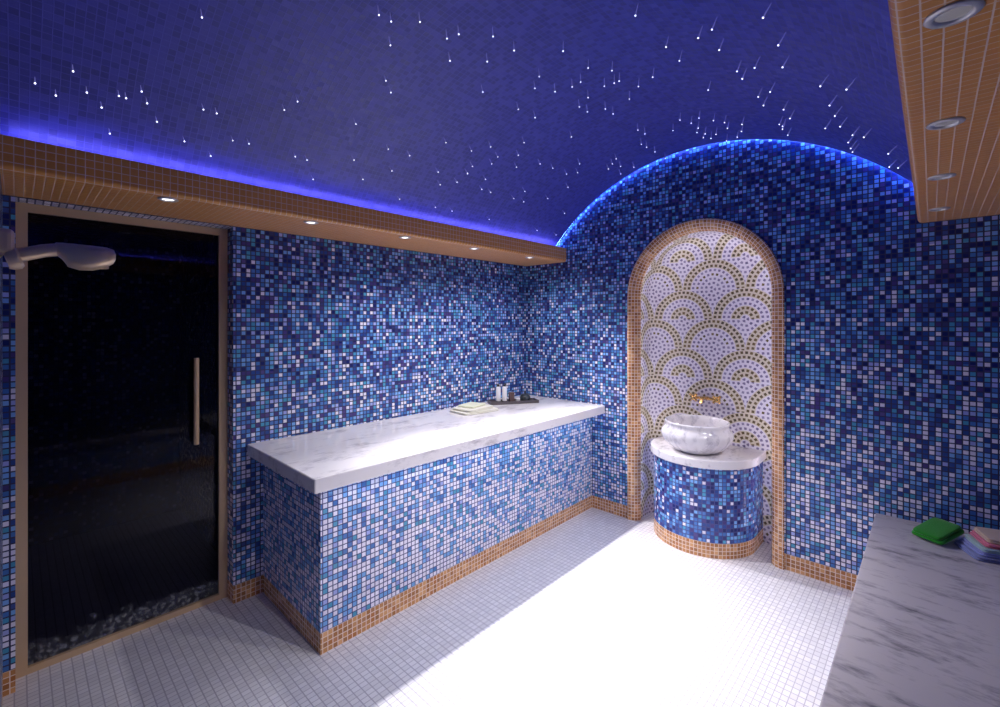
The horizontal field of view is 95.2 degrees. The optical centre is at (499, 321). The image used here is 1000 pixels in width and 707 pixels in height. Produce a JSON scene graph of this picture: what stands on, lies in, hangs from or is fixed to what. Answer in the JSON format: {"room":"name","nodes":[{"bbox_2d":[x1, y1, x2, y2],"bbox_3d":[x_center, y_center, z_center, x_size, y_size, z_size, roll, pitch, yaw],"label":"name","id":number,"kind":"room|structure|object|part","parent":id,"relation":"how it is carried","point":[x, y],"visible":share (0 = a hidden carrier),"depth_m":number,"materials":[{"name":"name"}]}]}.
{"room":"spa","nodes":[
{"label":"spa","id":0,"kind":"room"},
{"bbox_2d":[0,133,2,706],"bbox_3d":[-0.890,0.088,0.786,3.200,2.725,0.001,0,0,43],"label":"wall","id":1,"kind":"structure","parent":0,"point":[1,192],"depth_m":1.73,"materials":[{"name":"blue tile"}]},
{"bbox_2d":[0,228,115,270],"bbox_3d":[-0.937,-0.144,0.954,0.088,0.080,0.200,0,0,43],"label":"shower head","id":2,"kind":"object","parent":1,"relation":"attached to","point":[75,256],"visible":1,"depth_m":0.95},
{"bbox_3d":[-0.952,-0.141,0.939,0.027,0.049,0.096,0,0,43],"label":"shower arm","id":3,"kind":"part","parent":2,"relation":"part of","materials":[{"name":"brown metal"}]},
{"bbox_2d":[3,195,525,672],"bbox_3d":[-0.955,0.400,3.149,0.140,2.100,3.345,0,0,43],"label":"wall","id":4,"kind":"structure","parent":0,"point":[324,334],"depth_m":2.90,"materials":[{"name":"blue tile"}]},
{"bbox_2d":[15,202,227,678],"bbox_3d":[-1.819,0.514,2.278,0.084,2.070,0.820,0,0,43],"label":"door","id":5,"kind":"structure","parent":4,"relation":"in","point":[121,370],"depth_m":2.23,"materials":[{"name":"black glass"}]},
{"bbox_3d":[-1.623,0.424,2.443,0.025,0.462,0.025,0,0,43],"label":"handle","id":6,"kind":"part","parent":5,"relation":"part of","materials":[{"name":"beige metal"}]},
{"bbox_2d":[3,575,274,696],"bbox_3d":[-0.955,1.500,3.149,0.140,0.100,3.345,0,0,43],"label":"baseboard","id":7,"kind":"structure","parent":4,"relation":"attached to","point":[237,593],"depth_m":2.53,"materials":[{"name":"orange tile"}]},
{"bbox_2d":[0,134,565,265],"bbox_3d":[-0.736,-0.586,2.942,0.461,0.119,3.345,0,0,43],"label":"soffit","id":8,"kind":"structure","parent":4,"relation":"attached to","point":[28,168],"depth_m":2.14,"materials":[{"name":"brown wood"}]},
{"bbox_2d":[157,197,178,201],"bbox_3d":[-1.421,-0.523,1.956,0.076,0.006,0.076,0,0,43],"label":"recessed light","id":9,"kind":"object","parent":8,"relation":"attached to","point":[166,199],"visible":1,"depth_m":1.95,"materials":[{"name":"grey metal"}]},
{"bbox_2d":[303,221,318,223],"bbox_3d":[-0.996,-0.523,2.406,0.076,0.006,0.076,0,0,43],"label":"recessed light","id":10,"kind":"object","parent":8,"relation":"attached to","point":[306,222],"visible":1,"depth_m":2.40,"materials":[{"name":"grey metal"}]},
{"bbox_2d":[399,236,410,238],"bbox_3d":[-0.590,-0.523,2.835,0.076,0.006,0.076,0,0,43],"label":"recessed light","id":11,"kind":"object","parent":8,"relation":"attached to","point":[401,237],"visible":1,"depth_m":2.83,"materials":[{"name":"grey metal"}]},
{"bbox_2d":[2,507,852,706],"bbox_3d":[0.337,1.580,2.175,3.325,0.060,3.705,0,0,43],"label":"floor","id":12,"kind":"structure","parent":0,"point":[595,609],"depth_m":2.19,"materials":[{"name":"white tile"}]},
{"bbox_2d":[247,395,604,654],"bbox_3d":[-0.279,1.117,3.146,0.845,0.867,2.419,0,0,43],"label":"bench","id":13,"kind":"object","parent":12,"relation":"on","point":[357,517],"visible":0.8,"depth_m":2.55,"materials":[{"name":"blue tile"}]},
{"bbox_2d":[450,407,498,415],"bbox_3d":[-0.197,0.675,3.503,0.332,0.016,0.235,0,0,-42],"label":"folded towel","id":14,"kind":"object","parent":13,"relation":"on","point":[493,408],"visible":0.58,"depth_m":3.40,"materials":[{"name":"beige fabric"}]},
{"bbox_2d":[453,404,492,412],"bbox_3d":[-0.205,0.658,3.513,0.205,0.016,0.281,0,0,40],"label":"folded towel","id":15,"kind":"object","parent":14,"relation":"on","point":[486,406],"visible":0.72,"depth_m":3.43,"materials":[{"name":"beige fabric"}]},
{"bbox_2d":[458,402,484,407],"bbox_3d":[-0.218,0.644,3.542,0.150,0.012,0.189,0,0,31],"label":"folded towel","id":16,"kind":"object","parent":15,"relation":"on","point":[469,404],"visible":1,"depth_m":3.52,"materials":[{"name":"beige fabric"}]},
{"bbox_2d":[487,398,538,404],"bbox_3d":[0.111,0.671,3.851,0.420,0.024,0.120,0,0,-16],"label":"tray","id":17,"kind":"object","parent":13,"relation":"on","point":[532,400],"visible":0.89,"depth_m":3.81,"materials":[{"name":"brown wood"}]},
{"bbox_2d":[496,384,500,401],"bbox_3d":[-0.014,0.596,3.797,0.041,0.152,0.041,0,0,43],"label":"bottle","id":18,"kind":"object","parent":17,"relation":"on","point":[498,388],"visible":0.94,"depth_m":3.78,"materials":[{"name":"white plastic"}]},
{"bbox_2d":[502,384,506,401],"bbox_3d":[0.038,0.596,3.808,0.041,0.152,0.041,0,0,43],"label":"bottle","id":19,"kind":"object","parent":17,"relation":"on","point":[504,388],"visible":0.94,"depth_m":3.79,"materials":[{"name":"white plastic"}]},
{"bbox_2d":[509,392,514,400],"bbox_3d":[0.097,0.624,3.826,0.040,0.097,0.040,0,0,-16],"label":"candle","id":20,"kind":"object","parent":17,"relation":"on","point":[511,394],"visible":0.79,"depth_m":3.81,"materials":[{"name":"red wax"}]},
{"bbox_2d":[520,391,529,400],"bbox_3d":[0.213,0.628,3.876,0.092,0.088,0.092,0,0,43],"label":"jar","id":21,"kind":"object","parent":17,"relation":"on","point":[523,397],"visible":0.96,"depth_m":3.84,"materials":[{"name":"grey glass"}]},
{"bbox_2d":[651,435,765,558],"bbox_3d":[1.418,1.228,3.257,0.730,0.645,0.545,0,0,43],"label":"stand","id":22,"kind":"object","parent":12,"relation":"on","point":[715,500],"visible":0.94,"depth_m":3.04,"materials":[{"name":"tile"}]},
{"bbox_2d":[661,414,733,454],"bbox_3d":[1.388,0.800,3.225,0.473,0.210,0.475,0,0,-7],"label":"basin","id":23,"kind":"object","parent":22,"relation":"on","point":[692,434],"visible":1,"depth_m":3.07,"materials":[{"name":"stone"}]},
{"bbox_3d":[1.388,0.790,3.225,0.410,0.190,0.410,0,0,43],"label":"bowl","id":24,"kind":"part","parent":23,"relation":"part of","materials":[{"name":"stone"}]},
{"bbox_2d":[819,513,999,706],"bbox_3d":[1.189,1.309,1.123,0.640,0.482,3.343,0,0,43],"label":"bench","id":25,"kind":"object","parent":12,"relation":"on","point":[921,627],"visible":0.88,"depth_m":1.58,"materials":[{"name":"white stone"}]},
{"bbox_2d":[912,517,963,544],"bbox_3d":[2.149,1.024,2.243,0.172,0.067,0.135,0,0,-17],"label":"folded towel","id":26,"kind":"object","parent":25,"relation":"on","point":[936,530],"visible":1,"depth_m":2.22,"materials":[{"name":"green fabric"}]},
{"bbox_2d":[954,539,999,563],"bbox_3d":[2.270,1.058,2.087,0.240,0.019,0.190,0,0,19],"label":"folded towel","id":27,"kind":"object","parent":25,"relation":"on","point":[973,554],"visible":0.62,"depth_m":2.06,"materials":[{"name":"blue fabric"}]},
{"bbox_2d":[960,537,999,558],"bbox_3d":[2.283,1.039,2.082,0.228,0.018,0.176,0,0,20],"label":"folded towel","id":28,"kind":"object","parent":27,"relation":"on","point":[964,540],"visible":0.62,"depth_m":2.07,"materials":[{"name":"blue fabric"}]},
{"bbox_2d":[965,534,999,554],"bbox_3d":[2.282,1.020,2.074,0.205,0.018,0.174,0,0,23],"label":"folded towel","id":29,"kind":"object","parent":28,"relation":"on","point":[969,537],"visible":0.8,"depth_m":2.06,"materials":[{"name":"teal fabric"}]},
{"bbox_2d":[970,530,999,549],"bbox_3d":[2.288,1.001,2.076,0.180,0.018,0.171,0,0,26],"label":"folded towel","id":30,"kind":"object","parent":29,"relation":"on","point":[973,533],"visible":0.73,"depth_m":2.07,"materials":[{"name":"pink fabric"}]},
{"bbox_2d":[974,527,999,544],"bbox_3d":[2.301,0.983,2.077,0.175,0.018,0.159,0,0,27],"label":"folded towel","id":31,"kind":"object","parent":30,"relation":"on","point":[990,535],"visible":1,"depth_m":2.10,"materials":[{"name":"beige fabric"}]},
{"bbox_2d":[0,0,912,245],"bbox_3d":[0.241,-0.932,2.019,2.592,0.676,3.345,0,0,43],"label":"ceiling","id":32,"kind":"structure","parent":0,"point":[244,60],"depth_m":1.97,"materials":[{"name":"blue paint"}]},
{"bbox_2d":[526,139,999,574],"bbox_3d":[1.408,0.087,3.217,3.200,2.725,0.001,0,0,43],"label":"wall","id":33,"kind":"structure","parent":0,"point":[892,318],"depth_m":2.69,"materials":[{"name":"blue tile"}]},
{"bbox_2d":[627,218,783,569],"bbox_3d":[1.410,0.412,3.245,1.065,2.276,0.070,0,0,43],"label":"surround","id":34,"kind":"object","parent":33,"relation":"attached to","point":[661,241],"visible":1,"depth_m":3.17,"materials":[{"name":"orange tile"}]},
{"bbox_2d":[641,231,771,544],"bbox_3d":[1.521,0.445,3.362,0.935,2.210,0.254,0,0,43],"label":"wall niche","id":35,"kind":"object","parent":33,"relation":"in","point":[706,296],"visible":0.63,"depth_m":3.46,"materials":[{"name":"tile"}]},
{"bbox_2d":[689,393,720,403],"bbox_3d":[1.530,0.576,3.426,0.235,0.066,0.146,0,0,43],"label":"tap","id":36,"kind":"object","parent":35,"relation":"attached to","point":[695,397],"visible":1,"depth_m":3.42,"materials":[{"name":"gold metal"}]},
{"bbox_3d":[1.489,0.576,3.506,0.065,0.066,0.053,0,0,43],"label":"tap handle","id":37,"kind":"part","parent":36,"relation":"part of","materials":[{"name":"gold metal"}]},
{"bbox_3d":[1.530,0.583,3.426,0.150,0.051,0.146,0,0,43],"label":"spout","id":38,"kind":"part","parent":36,"relation":"part of","materials":[{"name":"gold metal"}]},
{"bbox_3d":[1.612,0.576,3.390,0.065,0.066,0.053,0,0,43],"label":"tap handle","id":39,"kind":"part","parent":36,"relation":"part of","materials":[{"name":"gold metal"}]},
{"bbox_2d":[592,495,857,590],"bbox_3d":[1.408,1.500,3.217,3.200,0.100,0.001,0,0,43],"label":"baseboard","id":40,"kind":"structure","parent":33,"relation":"attached to","point":[830,575],"depth_m":2.78,"materials":[{"name":"orange tile"}]},
{"label":"wall","id":41,"kind":"structure","parent":0,"visible":0},
{"bbox_2d":[888,0,999,222],"bbox_3d":[1.252,-0.586,1.063,0.468,0.119,3.345,0,0,43],"label":"soffit","id":42,"kind":"structure","parent":41,"relation":"attached to","point":[952,71],"depth_m":1.09,"materials":[{"name":"brown wood"}]},
{"bbox_2d":[928,207,950,211],"bbox_3d":[2.042,-0.523,2.122,0.076,0.006,0.076,0,0,43],"label":"recessed light","id":43,"kind":"object","parent":42,"relation":"attached to","point":[938,208],"visible":1,"depth_m":2.12,"materials":[{"name":"grey metal"}]},
{"bbox_2d":[927,173,956,180],"bbox_3d":[1.596,-0.523,1.650,0.076,0.006,0.076,0,0,43],"label":"recessed light","id":44,"kind":"object","parent":42,"relation":"attached to","point":[946,175],"visible":1,"depth_m":1.65,"materials":[{"name":"grey metal"}]},
{"bbox_2d":[926,117,965,129],"bbox_3d":[1.177,-0.523,1.207,0.076,0.006,0.076,0,0,43],"label":"recessed light","id":45,"kind":"object","parent":42,"relation":"attached to","point":[945,123],"visible":1,"depth_m":1.20,"materials":[{"name":"grey metal"}]},
{"bbox_2d":[923,0,985,28],"bbox_3d":[0.771,-0.523,0.778,0.076,0.006,0.076,0,0,43],"label":"recessed light","id":46,"kind":"object","parent":42,"relation":"attached to","point":[956,12],"visible":1,"depth_m":0.77,"materials":[{"name":"grey metal"}]}
]}

